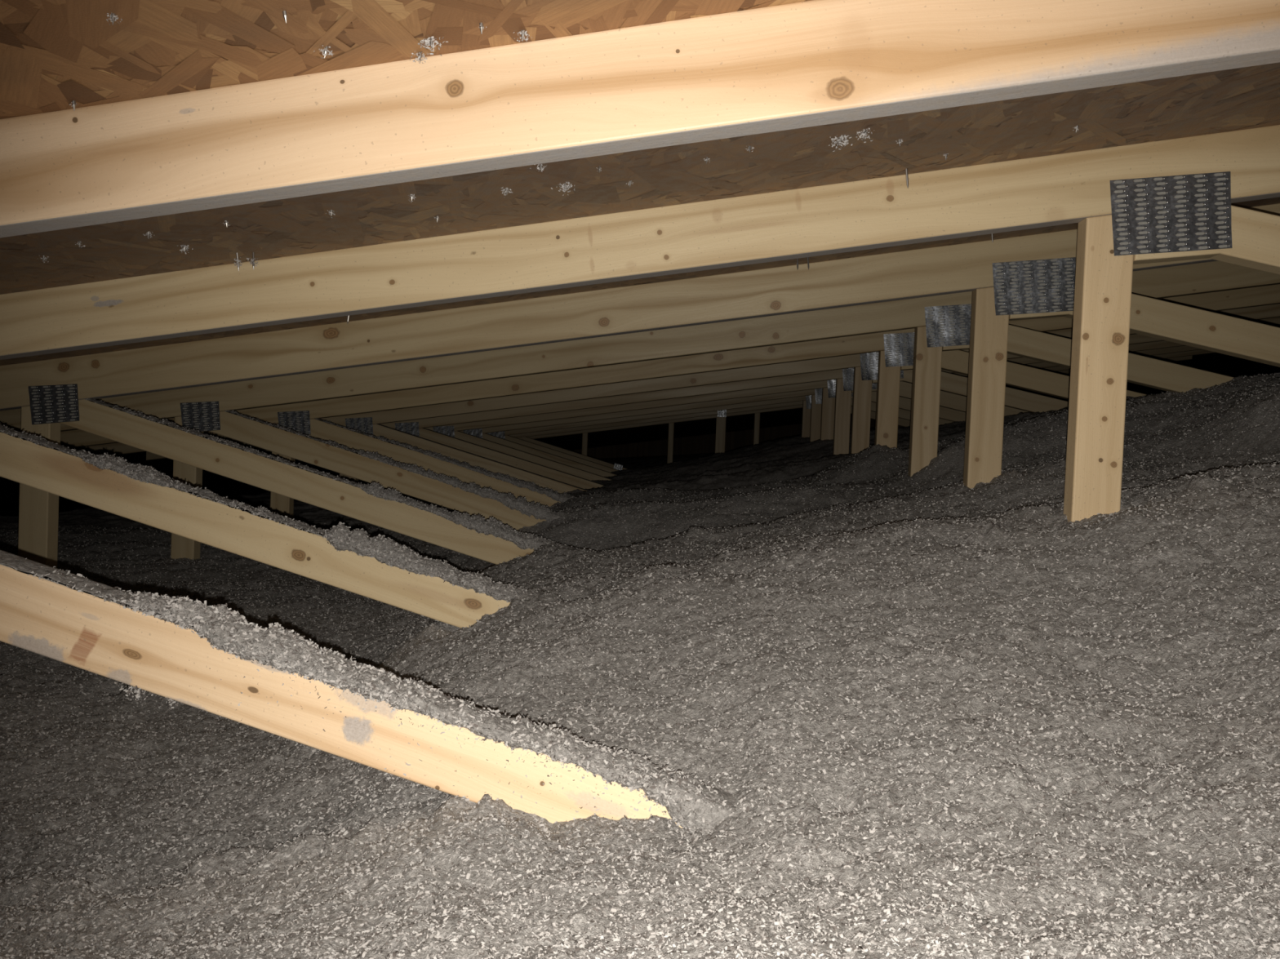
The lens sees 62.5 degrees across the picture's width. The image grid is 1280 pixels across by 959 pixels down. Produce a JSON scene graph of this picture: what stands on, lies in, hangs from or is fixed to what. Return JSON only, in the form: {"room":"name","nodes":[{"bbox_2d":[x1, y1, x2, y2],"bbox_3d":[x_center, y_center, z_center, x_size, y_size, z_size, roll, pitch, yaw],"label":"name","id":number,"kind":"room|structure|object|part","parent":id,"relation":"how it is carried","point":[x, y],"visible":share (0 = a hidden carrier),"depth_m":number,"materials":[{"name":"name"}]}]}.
{"room":"attic","nodes":[
{"label":"attic","id":0,"kind":"room"},
{"bbox_2d":[0,0,1279,450],"bbox_3d":[0.837,-0.588,8.700,5.700,0.890,18.500,2,2,4],"label":"roof sheathing","id":1,"kind":"structure","parent":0,"point":[55,55],"depth_m":1.23,"materials":[{"name":"brown wood"}]},
{"bbox_2d":[571,417,875,458],"bbox_3d":[1.542,-0.570,17.971,5.700,1.390,0.050,2,2,4],"label":"wall","id":2,"kind":"structure","parent":0,"point":[702,444],"depth_m":17.99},
{"bbox_3d":[0.800,0.344,8.725,5.700,0.015,18.500,2,2,4],"label":"floor","id":3,"kind":"structure","parent":0,"visible":0},
{"bbox_2d":[0,373,1279,958],"bbox_3d":[0.731,-0.151,8.707,5.878,0.783,18.483,2,2,4],"label":"insulation","id":4,"kind":"object","parent":3,"relation":"on","point":[944,718],"visible":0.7,"depth_m":1.01,"materials":[{"name":"grey paper"}]},
{"bbox_2d":[0,424,527,603],"bbox_3d":[-0.622,0.028,1.526,0.937,0.265,0.055,2,2,4],"label":"drift","id":5,"kind":"object","parent":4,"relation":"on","point":[387,551],"visible":0.99,"depth_m":1.50,"materials":[{"name":"grey paper"}]},
{"bbox_2d":[84,398,553,550],"bbox_3d":[-0.653,-0.009,2.140,0.977,0.281,0.056,2,2,4],"label":"drift","id":6,"kind":"object","parent":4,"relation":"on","point":[478,523],"visible":0.98,"depth_m":2.11,"materials":[{"name":"grey paper"}]},
{"bbox_2d":[0,550,742,834],"bbox_3d":[-0.384,0.150,0.899,1.011,0.332,0.055,2,2,4],"label":"drift","id":7,"kind":"object","parent":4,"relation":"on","point":[691,804],"visible":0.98,"depth_m":0.87,"materials":[{"name":"grey paper"}]},
{"bbox_2d":[225,409,564,522],"bbox_3d":[-0.632,-0.030,2.750,0.925,0.276,0.057,2,2,4],"label":"drift","id":8,"kind":"object","parent":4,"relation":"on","point":[540,512],"visible":0.96,"depth_m":2.72,"materials":[{"name":"grey paper"}]},
{"bbox_2d":[315,417,577,502],"bbox_3d":[-0.620,-0.056,3.360,0.856,0.250,0.054,2,2,4],"label":"drift","id":9,"kind":"object","parent":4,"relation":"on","point":[563,497],"visible":0.98,"depth_m":3.34,"materials":[{"name":"grey paper"}]},
{"bbox_2d":[0,0,1279,828],"bbox_3d":[0.271,-0.142,0.843,5.500,1.357,0.042,2,2,4],"label":"roof truss","id":10,"kind":"object","parent":3,"relation":"on","point":[811,63],"visible":0.88,"depth_m":0.86,"materials":[{"name":"brown wood"}]},
{"bbox_2d":[0,124,1279,628],"bbox_3d":[0.318,-0.152,1.451,5.500,1.367,0.041,2,2,4],"label":"roof truss","id":11,"kind":"object","parent":3,"relation":"on","point":[1166,200],"visible":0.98,"depth_m":1.45,"materials":[{"name":"brown wood"}]},
{"bbox_3d":[0.704,-0.352,1.397,0.161,0.115,0.004,2,2,4],"label":"nail plate","id":12,"kind":"part","parent":11,"relation":"part of","materials":[{"name":"metal"}]},
{"bbox_2d":[0,203,1279,568],"bbox_3d":[0.364,-0.167,2.058,5.500,1.367,0.043,2,2,4],"label":"roof truss","id":13,"kind":"object","parent":3,"relation":"on","point":[1029,277],"visible":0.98,"depth_m":2.08,"materials":[{"name":"brown wood"}]},
{"bbox_3d":[-1.202,-0.154,2.161,0.112,0.088,0.003,2,2,4],"label":"nail plate","id":14,"kind":"part","parent":13,"relation":"part of","materials":[{"name":"metal"}]},
{"bbox_3d":[0.751,-0.367,2.005,0.161,0.115,0.005,2,2,4],"label":"nail plate","id":15,"kind":"part","parent":13,"relation":"part of","materials":[{"name":"metal"}]},
{"bbox_2d":[0,260,1279,559],"bbox_3d":[0.411,-0.182,2.666,5.500,1.367,0.043,2,2,4],"label":"roof truss","id":16,"kind":"object","parent":3,"relation":"on","point":[942,322],"visible":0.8,"depth_m":2.69,"materials":[{"name":"brown wood"}]},
{"bbox_3d":[-1.155,-0.164,2.769,0.112,0.088,0.003,2,2,4],"label":"nail plate","id":17,"kind":"part","parent":16,"relation":"part of","materials":[{"name":"metal"}]},
{"bbox_3d":[0.786,-0.383,2.613,0.161,0.115,0.006,2,2,4],"label":"nail plate","id":18,"kind":"part","parent":16,"relation":"part of","materials":[{"name":"metal"}]},
{"bbox_2d":[60,284,1279,519],"bbox_3d":[0.458,-0.197,3.274,5.500,1.367,0.044,2,2,4],"label":"roof truss","id":19,"kind":"object","parent":3,"relation":"on","point":[895,348],"visible":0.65,"depth_m":3.29,"materials":[{"name":"brown wood"}]},
{"bbox_3d":[-1.109,-0.179,3.377,0.112,0.088,0.003,2,2,4],"label":"nail plate","id":20,"kind":"part","parent":19,"relation":"part of","materials":[{"name":"metal"}]},
{"bbox_3d":[0.824,-0.399,3.222,0.161,0.115,0.006,2,2,4],"label":"nail plate","id":21,"kind":"part","parent":19,"relation":"part of","materials":[{"name":"metal"}]},
{"bbox_2d":[69,303,1279,493],"bbox_3d":[0.505,-0.211,3.880,5.500,1.367,0.048,2,2,4],"label":"roof truss","id":22,"kind":"object","parent":3,"relation":"on","point":[865,366],"visible":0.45,"depth_m":3.90,"materials":[{"name":"brown wood"}]},
{"bbox_3d":[-1.062,-0.194,3.986,0.112,0.087,0.003,2,2,5],"label":"nail plate","id":23,"kind":"part","parent":22,"relation":"part of","materials":[{"name":"metal"}]},
{"bbox_3d":[0.878,-0.415,3.827,0.161,0.115,0.010,2,2,4],"label":"nail plate","id":24,"kind":"part","parent":22,"relation":"part of","materials":[{"name":"metal"}]},
{"bbox_2d":[146,317,1279,497],"bbox_3d":[0.552,-0.226,4.489,5.500,1.367,0.046,2,2,4],"label":"roof truss","id":25,"kind":"object","parent":3,"relation":"on","point":[844,378],"visible":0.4,"depth_m":4.51,"materials":[{"name":"brown wood"}]},
{"bbox_3d":[-1.015,-0.209,4.594,0.112,0.088,0.003,2,2,4],"label":"nail plate","id":26,"kind":"part","parent":25,"relation":"part of","materials":[{"name":"metal"}]},
{"bbox_3d":[0.931,-0.428,4.436,0.161,0.115,0.008,2,2,4],"label":"nail plate","id":27,"kind":"part","parent":25,"relation":"part of","materials":[{"name":"metal"}]},
{"bbox_2d":[251,340,1184,480],"bbox_3d":[0.599,-0.241,5.097,5.500,1.367,0.045,2,2,4],"label":"roof truss","id":28,"kind":"object","parent":3,"relation":"on","point":[828,387],"visible":0.31,"depth_m":5.12,"materials":[{"name":"brown wood"}]},
{"bbox_3d":[-0.968,-0.224,5.202,0.112,0.088,0.003,2,2,4],"label":"nail plate","id":29,"kind":"part","parent":28,"relation":"part of","materials":[{"name":"metal"}]},
{"bbox_3d":[0.975,-0.445,5.044,0.161,0.115,0.008,2,2,4],"label":"nail plate","id":30,"kind":"part","parent":28,"relation":"part of","materials":[{"name":"metal"}]},
{"bbox_2d":[266,345,1201,476],"bbox_3d":[0.646,-0.256,5.705,5.500,1.367,0.044,2,2,4],"label":"roof truss","id":31,"kind":"object","parent":3,"relation":"on","point":[816,394],"visible":0.2,"depth_m":5.72,"materials":[{"name":"brown wood"}]},
{"bbox_3d":[-0.921,-0.239,5.810,0.112,0.088,0.003,2,2,4],"label":"nail plate","id":32,"kind":"part","parent":31,"relation":"part of","materials":[{"name":"metal"}]},
{"bbox_3d":[1.016,-0.460,5.653,0.161,0.115,0.007,2,2,4],"label":"nail plate","id":33,"kind":"part","parent":31,"relation":"part of","materials":[{"name":"metal"}]},
{"bbox_2d":[527,373,1070,463],"bbox_3d":[0.787,-0.308,7.532,5.500,1.352,0.038,2,2,4],"label":"roof truss","id":34,"kind":"object","parent":3,"relation":"on","point":[757,413],"visible":0.19,"depth_m":7.56,"materials":[{"name":"brown wood"}]},
{"bbox_2d":[508,355,1192,470],"bbox_3d":[0.740,-0.293,6.923,5.500,1.352,0.041,2,2,4],"label":"roof truss","id":35,"kind":"object","parent":3,"relation":"on","point":[721,415],"visible":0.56,"depth_m":6.94,"materials":[{"name":"brown wood"}]},
{"bbox_3d":[-0.146,-0.075,6.978,0.065,0.063,0.003,2,2,4],"label":"nail plate","id":36,"kind":"part","parent":35,"relation":"part of","materials":[{"name":"metal"}]},
{"bbox_3d":[0.539,-0.457,6.916,0.057,0.092,0.003,2,2,4],"label":"nail plate","id":37,"kind":"part","parent":35,"relation":"part of","materials":[{"name":"metal"}]},
{"bbox_2d":[487,349,1215,472],"bbox_3d":[0.693,-0.271,6.314,5.500,1.367,0.044,2,2,4],"label":"roof truss","id":38,"kind":"object","parent":3,"relation":"on","point":[806,404],"visible":0.21,"depth_m":6.33,"materials":[{"name":"brown wood"}]},
{"bbox_3d":[-0.874,-0.254,6.418,0.112,0.088,0.003,2,2,4],"label":"nail plate","id":39,"kind":"part","parent":38,"relation":"part of","materials":[{"name":"metal"}]},
{"bbox_3d":[1.063,-0.475,6.262,0.161,0.115,0.006,2,2,4],"label":"nail plate","id":40,"kind":"part","parent":38,"relation":"part of","materials":[{"name":"metal"}]}
]}

